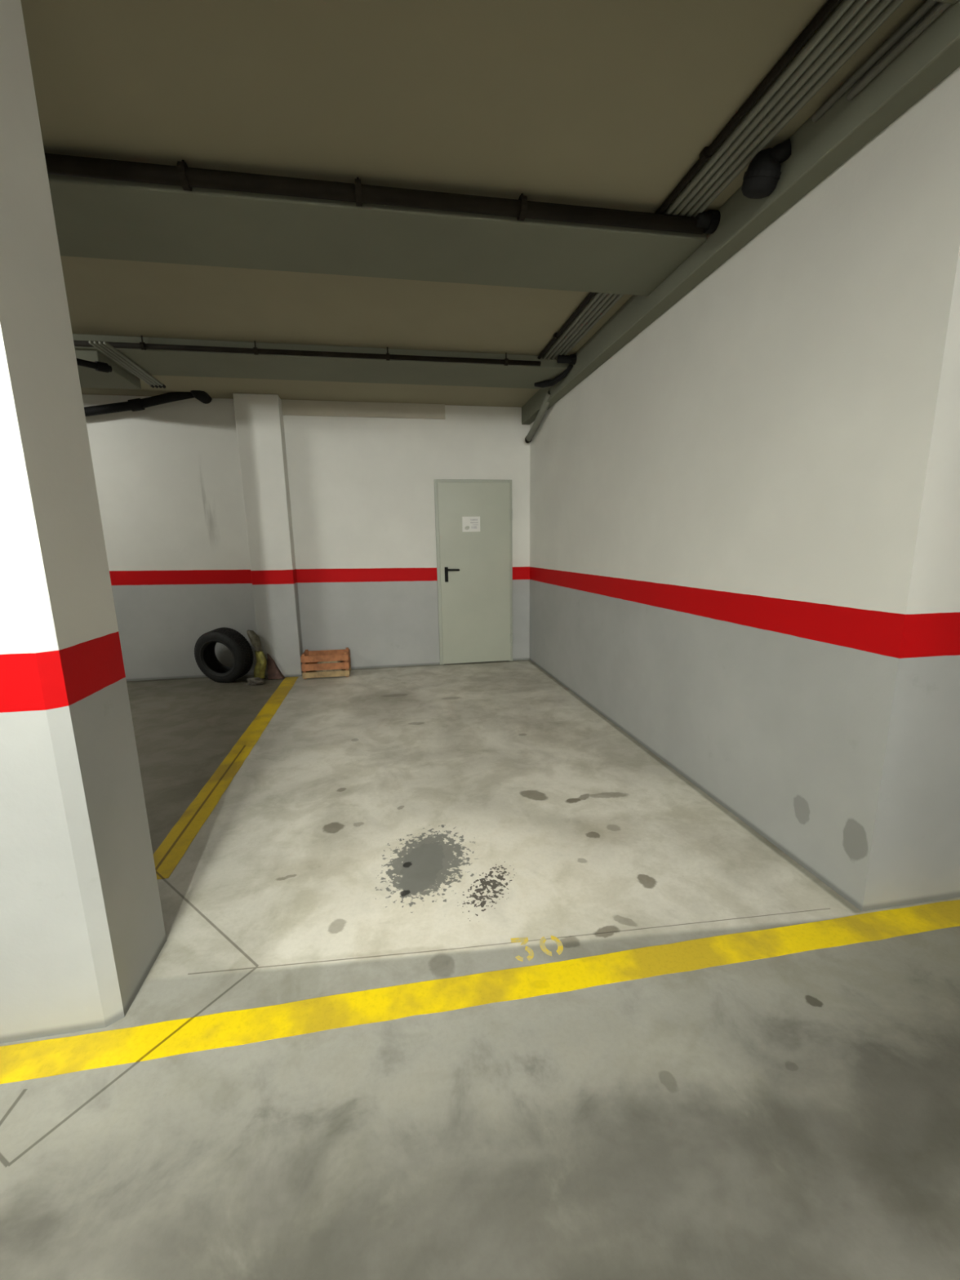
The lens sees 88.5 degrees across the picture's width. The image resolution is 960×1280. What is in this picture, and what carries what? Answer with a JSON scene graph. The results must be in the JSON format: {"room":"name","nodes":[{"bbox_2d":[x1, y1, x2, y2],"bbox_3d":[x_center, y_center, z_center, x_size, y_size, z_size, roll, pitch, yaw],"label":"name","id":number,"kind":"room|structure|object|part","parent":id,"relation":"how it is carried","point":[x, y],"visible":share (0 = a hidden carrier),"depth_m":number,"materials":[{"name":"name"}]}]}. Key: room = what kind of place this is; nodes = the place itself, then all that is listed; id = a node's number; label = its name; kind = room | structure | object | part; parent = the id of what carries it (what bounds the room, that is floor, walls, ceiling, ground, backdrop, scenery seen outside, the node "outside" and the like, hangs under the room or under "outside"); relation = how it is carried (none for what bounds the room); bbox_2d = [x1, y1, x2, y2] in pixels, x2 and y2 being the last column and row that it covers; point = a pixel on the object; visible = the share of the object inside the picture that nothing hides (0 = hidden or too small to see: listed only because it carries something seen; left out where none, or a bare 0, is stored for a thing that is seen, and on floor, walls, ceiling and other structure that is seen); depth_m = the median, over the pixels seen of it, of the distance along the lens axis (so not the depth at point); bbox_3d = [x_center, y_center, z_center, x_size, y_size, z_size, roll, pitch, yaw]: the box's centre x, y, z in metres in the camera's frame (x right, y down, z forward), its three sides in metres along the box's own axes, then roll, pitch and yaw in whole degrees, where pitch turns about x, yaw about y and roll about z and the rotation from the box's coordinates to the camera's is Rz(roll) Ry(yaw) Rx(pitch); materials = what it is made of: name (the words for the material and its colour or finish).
{"room":"parking garage","nodes":[
{"label":"parking garage","id":0,"kind":"room"},
{"bbox_2d":[81,394,529,681],"bbox_3d":[-3.725,-0.998,5.191,8.727,2.880,0.250,-3,11,-9],"label":"wall","id":1,"kind":"structure","parent":0,"point":[168,478],"depth_m":5.32,"materials":[{"name":"paint"}]},
{"bbox_2d":[84,390,212,416],"bbox_3d":[-3.800,-2.202,4.662,2.309,0.464,0.253,-3,11,-11],"label":"pipe","id":2,"kind":"object","parent":1,"relation":"attached to","point":[136,404],"visible":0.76,"depth_m":4.72,"materials":[{"name":"black plastic"}]},
{"bbox_2d":[232,393,302,678],"bbox_3d":[-2.207,-1.026,5.209,0.420,2.880,0.212,-3,11,-11],"label":"pillar","id":3,"kind":"structure","parent":1,"relation":"attached to","point":[259,418],"depth_m":5.09,"materials":[{"name":"paint"}]},
{"bbox_2d":[280,399,444,419],"bbox_3d":[-1.209,-2.433,5.202,1.681,0.145,0.028,-3,11,-9],"label":"trim","id":4,"kind":"structure","parent":1,"relation":"attached to","point":[289,407],"depth_m":5.18,"materials":[{"name":"paint"}]},
{"bbox_2d":[434,479,512,665],"bbox_3d":[-0.051,-0.755,5.679,0.880,2.105,0.115,-3,11,-11],"label":"door","id":5,"kind":"structure","parent":1,"relation":"in","point":[474,569],"depth_m":5.67,"materials":[{"name":"grey metal"}]},
{"bbox_3d":[-0.383,-0.747,5.622,0.040,0.170,0.010,-3,11,-9],"label":"handle plate","id":6,"kind":"part","parent":5,"relation":"part of","materials":[{"name":"black plastic"}]},
{"bbox_3d":[-0.310,-0.797,5.592,0.159,0.026,0.062,-3,11,-11],"label":"handle","id":7,"kind":"part","parent":5,"relation":"part of","materials":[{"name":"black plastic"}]},
{"bbox_2d":[462,516,479,531],"bbox_3d":[-0.098,-1.310,5.567,0.204,0.168,0.005,-3,11,-9],"label":"door sign","id":8,"kind":"object","parent":5,"relation":"attached to","point":[468,523],"visible":1,"depth_m":5.57,"materials":[{"name":"white plastic"}]},
{"bbox_2d":[20,0,925,407],"bbox_3d":[-0.614,-1.624,0.108,13.394,0.150,11.798,-3,11,-11],"label":"ceiling","id":9,"kind":"structure","parent":0,"point":[602,104],"depth_m":1.75,"materials":[{"name":"beige paint"}]},
{"bbox_2d":[75,350,141,389],"bbox_3d":[-3.284,-2.119,3.767,0.970,0.160,0.678,-3,11,-11],"label":"ceiling beam","id":10,"kind":"structure","parent":9,"relation":"attached to","point":[119,378],"depth_m":3.87,"materials":[{"name":"grey paint"}]},
{"bbox_2d":[75,358,111,373],"bbox_3d":[-2.873,-1.925,3.370,0.579,0.068,0.101,-11,15,-43],"label":"ceiling pipe","id":11,"kind":"object","parent":10,"relation":"attached to","point":[97,366],"visible":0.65,"depth_m":3.49,"materials":[{"name":"black plastic"}]},
{"bbox_2d":[72,333,568,389],"bbox_3d":[-3.542,-2.123,3.620,8.606,0.090,0.550,-3,11,-9],"label":"ceiling beam","id":12,"kind":"structure","parent":9,"relation":"attached to","point":[154,362],"depth_m":3.92,"materials":[{"name":"grey paint"}]},
{"bbox_2d":[88,340,154,387],"bbox_3d":[-2.741,-2.112,3.808,0.025,0.025,0.951,-3,11,-11],"label":"conduit","id":13,"kind":"object","parent":12,"relation":"attached to","point":[91,342],"visible":0.79,"depth_m":3.70,"materials":[{"name":"grey plastic"}]},
{"bbox_2d":[93,340,158,387],"bbox_3d":[-2.712,-2.113,3.812,0.025,0.025,0.951,-3,11,-11],"label":"conduit","id":14,"kind":"object","parent":12,"relation":"attached to","point":[95,342],"visible":0.78,"depth_m":3.70,"materials":[{"name":"grey plastic"}]},
{"bbox_2d":[98,340,162,387],"bbox_3d":[-2.682,-2.115,3.817,0.025,0.025,0.951,-3,11,-11],"label":"conduit","id":15,"kind":"object","parent":12,"relation":"attached to","point":[100,343],"visible":0.83,"depth_m":3.71,"materials":[{"name":"grey plastic"}]},
{"bbox_2d":[102,341,165,388],"bbox_3d":[-2.653,-2.116,3.822,0.025,0.025,0.951,-3,11,-11],"label":"conduit","id":16,"kind":"object","parent":12,"relation":"attached to","point":[105,343],"visible":1,"depth_m":3.73,"materials":[{"name":"grey plastic"}]},
{"bbox_2d":[73,335,540,365],"bbox_3d":[-1.453,-2.163,3.661,3.931,0.092,0.048,-3,11,-9],"label":"ceiling pipe","id":17,"kind":"object","parent":12,"relation":"attached to","point":[142,345],"visible":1,"depth_m":3.68,"materials":[{"name":"black plastic"}]},
{"bbox_2d":[534,364,573,387],"bbox_3d":[0.642,-2.240,4.215,0.090,0.084,0.488,-7,13,-31],"label":"pipe","id":18,"kind":"object","parent":12,"relation":"hanging from","point":[544,384],"visible":0.96,"depth_m":4.23,"materials":[{"name":"black plastic"}]},
{"bbox_2d":[47,173,706,296],"bbox_3d":[-3.205,-1.807,1.932,8.606,0.090,0.550,-3,11,-9],"label":"ceiling beam","id":19,"kind":"structure","parent":9,"relation":"attached to","point":[95,217],"depth_m":2.31,"materials":[{"name":"grey paint"}]},
{"bbox_2d":[44,152,706,234],"bbox_3d":[-1.449,-1.827,1.901,5.052,0.096,0.084,-3,11,-9],"label":"ceiling pipe","id":20,"kind":"object","parent":19,"relation":"attached to","point":[180,175],"visible":0.98,"depth_m":2.03,"materials":[{"name":"black plastic"}]},
{"bbox_2d":[537,0,841,359],"bbox_3d":[0.906,-1.877,1.810,0.039,0.039,5.901,-3,11,-11],"label":"conduit","id":21,"kind":"object","parent":9,"relation":"attached to","point":[707,152],"visible":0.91,"depth_m":1.73,"materials":[{"name":"black plastic"}]},
{"bbox_2d":[542,0,855,359],"bbox_3d":[0.951,-1.880,1.817,0.026,0.026,5.901,-3,11,-11],"label":"conduit","id":22,"kind":"object","parent":9,"relation":"attached to","point":[844,5],"visible":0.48,"depth_m":1.73,"materials":[{"name":"grey plastic"}]},
{"bbox_2d":[546,0,867,359],"bbox_3d":[0.985,-1.881,1.823,0.026,0.026,5.901,-3,11,-11],"label":"conduit","id":23,"kind":"object","parent":9,"relation":"attached to","point":[856,5],"visible":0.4,"depth_m":1.73,"materials":[{"name":"grey plastic"}]},
{"bbox_2d":[551,0,879,359],"bbox_3d":[1.019,-1.883,1.828,0.026,0.026,5.901,-3,11,-11],"label":"conduit","id":24,"kind":"object","parent":9,"relation":"attached to","point":[869,5],"visible":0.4,"depth_m":1.73,"materials":[{"name":"grey plastic"}]},
{"bbox_2d":[555,0,892,359],"bbox_3d":[1.053,-1.884,1.834,0.026,0.026,5.901,-3,11,-11],"label":"conduit","id":25,"kind":"object","parent":9,"relation":"attached to","point":[882,5],"visible":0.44,"depth_m":1.73,"materials":[{"name":"grey plastic"}]},
{"bbox_2d":[562,0,905,355],"bbox_3d":[1.087,-1.886,1.839,0.026,0.026,5.901,-3,11,-11],"label":"conduit","id":26,"kind":"object","parent":9,"relation":"attached to","point":[894,5],"visible":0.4,"depth_m":1.72,"materials":[{"name":"grey plastic"}]},
{"bbox_2d":[521,0,959,424],"bbox_3d":[1.528,-1.542,0.380,0.100,0.180,10.603,-3,11,-11],"label":"beam","id":27,"kind":"structure","parent":9,"relation":"attached to","point":[820,147],"depth_m":1.84,"materials":[{"name":"grey paint"}]},
{"bbox_2d":[524,388,550,443],"bbox_3d":[0.596,-2.253,5.013,0.081,0.301,0.928,-2,11,-8],"label":"pipe","id":28,"kind":"object","parent":27,"relation":"attached to","point":[544,406],"visible":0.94,"depth_m":4.97,"materials":[{"name":"grey plastic"}]},
{"bbox_2d":[556,354,576,364],"bbox_3d":[0.704,-2.247,3.943,0.158,0.072,0.073,-3,11,-11],"label":"pipe sleeve","id":29,"kind":"object","parent":27,"relation":"attached to","point":[571,359],"visible":0.98,"depth_m":3.92,"materials":[{"name":"black plastic"}]},
{"bbox_2d":[695,209,720,234],"bbox_3d":[1.055,-1.943,2.286,0.121,0.084,0.085,-3,11,-11],"label":"pipe sleeve","id":30,"kind":"object","parent":27,"relation":"attached to","point":[710,220],"visible":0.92,"depth_m":2.26,"materials":[{"name":"black plastic"}]},
{"bbox_2d":[741,138,791,199],"bbox_3d":[1.122,-1.833,1.939,0.159,0.153,0.134,2,11,17],"label":"drain elbow","id":31,"kind":"object","parent":27,"relation":"attached to","point":[761,178],"visible":0.99,"depth_m":1.90,"materials":[{"name":"black plastic"}]},
{"bbox_2d":[811,0,937,122],"bbox_3d":[1.462,-1.597,0.379,0.022,0.022,2.841,-3,11,-11],"label":"conduit","id":32,"kind":"object","parent":27,"relation":"attached to","point":[928,5],"visible":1,"depth_m":1.52,"materials":[{"name":"grey plastic"}]},
{"bbox_2d":[846,2,951,101],"bbox_3d":[1.476,-1.545,0.319,0.022,0.022,2.701,-3,11,-11],"label":"conduit","id":33,"kind":"object","parent":27,"relation":"attached to","point":[941,7],"visible":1,"depth_m":1.46,"materials":[{"name":"grey plastic"}]},
{"bbox_2d":[931,0,959,4],"bbox_3d":[-2.898,-1.519,0.388,8.606,0.090,0.550,-3,11,-9],"label":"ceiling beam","id":34,"kind":"structure","parent":9,"relation":"attached to","point":[949,2],"depth_m":1.32,"materials":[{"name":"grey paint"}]},
{"bbox_2d":[0,659,959,1279],"bbox_3d":[-0.567,1.352,0.673,13.394,0.150,11.798,-3,11,-11],"label":"floor","id":35,"kind":"structure","parent":0,"point":[796,1116],"depth_m":1.36,"materials":[{"name":"concrete"}]},
{"bbox_2d":[0,0,166,1043],"bbox_3d":[-1.668,-0.282,1.252,1.129,2.880,0.325,-3,11,-9],"label":"pillar","id":36,"kind":"structure","parent":35,"relation":"on","point":[82,929],"depth_m":1.32,"materials":[{"name":"paint"}]},
{"bbox_2d":[194,627,253,683],"bbox_3d":[-2.696,0.162,5.184,0.573,0.579,0.253,1,11,9],"label":"tyre","id":37,"kind":"object","parent":35,"relation":"on","point":[206,660],"visible":1,"depth_m":5.12,"materials":[{"name":"black rubber"}]},
{"bbox_2d":[153,676,298,879],"bbox_3d":[-1.725,0.712,3.735,0.145,0.001,3.414,-3,11,-11],"label":"painted line","id":38,"kind":"object","parent":35,"relation":"on","point":[174,846],"visible":0.96,"depth_m":2.83,"materials":[{"name":"yellow paint"}]},
{"bbox_2d":[246,677,264,684],"bbox_3d":[-2.330,0.425,5.102,0.185,0.066,0.124,-3,11,-11],"label":"rag","id":39,"kind":"object","parent":35,"relation":"on","point":[251,681],"visible":1,"depth_m":5.08,"materials":[{"name":"grey fabric"}]},
{"bbox_2d":[246,630,266,678],"bbox_3d":[-2.368,0.152,5.236,0.180,0.522,0.116,-3,11,-11],"label":"sack","id":40,"kind":"object","parent":35,"relation":"on","point":[261,662],"visible":0.95,"depth_m":5.21,"materials":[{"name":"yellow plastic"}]},
{"bbox_2d":[266,653,284,679],"bbox_3d":[-2.204,0.281,5.297,0.158,0.272,0.096,-3,11,-11],"label":"tarp","id":41,"kind":"object","parent":35,"relation":"on","point":[273,672],"visible":1,"depth_m":5.28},
{"bbox_2d":[300,647,351,679],"bbox_3d":[-1.685,0.253,5.413,0.490,0.275,0.294,-3,11,-11],"label":"wooden crate","id":42,"kind":"object","parent":35,"relation":"on","point":[309,659],"visible":1,"depth_m":5.29,"materials":[{"name":"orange wood"}]},
{"bbox_3d":[-1.879,0.284,5.268,0.028,0.275,0.029,-3,11,-11],"label":"corner post","id":43,"kind":"part","parent":42,"relation":"part of","materials":[{"name":"orange wood"}]},
{"bbox_3d":[-1.923,0.242,5.488,0.028,0.275,0.029,-3,11,-11],"label":"corner post","id":44,"kind":"part","parent":42,"relation":"part of","materials":[{"name":"orange wood"}]},
{"bbox_2d":[0,899,959,1084],"bbox_3d":[0.708,1.066,1.665,9.903,0.001,0.120,-3,11,-9],"label":"painted line","id":45,"kind":"object","parent":35,"relation":"on","point":[19,1062],"visible":1,"depth_m":1.53,"materials":[{"name":"yellow paint"}]},
{"bbox_2d":[511,935,563,961],"bbox_3d":[0.200,1.065,1.712,0.176,0.001,0.107,-3,11,-11],"label":"painted number","id":46,"kind":"object","parent":35,"relation":"on","point":[524,940],"visible":1,"depth_m":1.71,"materials":[{"name":"paint"}]},
{"bbox_2d":[528,66,959,911],"bbox_3d":[3.093,-0.905,4.125,4.298,2.880,4.703,-3,11,-11],"label":"wall","id":47,"kind":"structure","parent":0,"point":[744,520],"depth_m":2.04,"materials":[{"name":"paint"}]}
]}

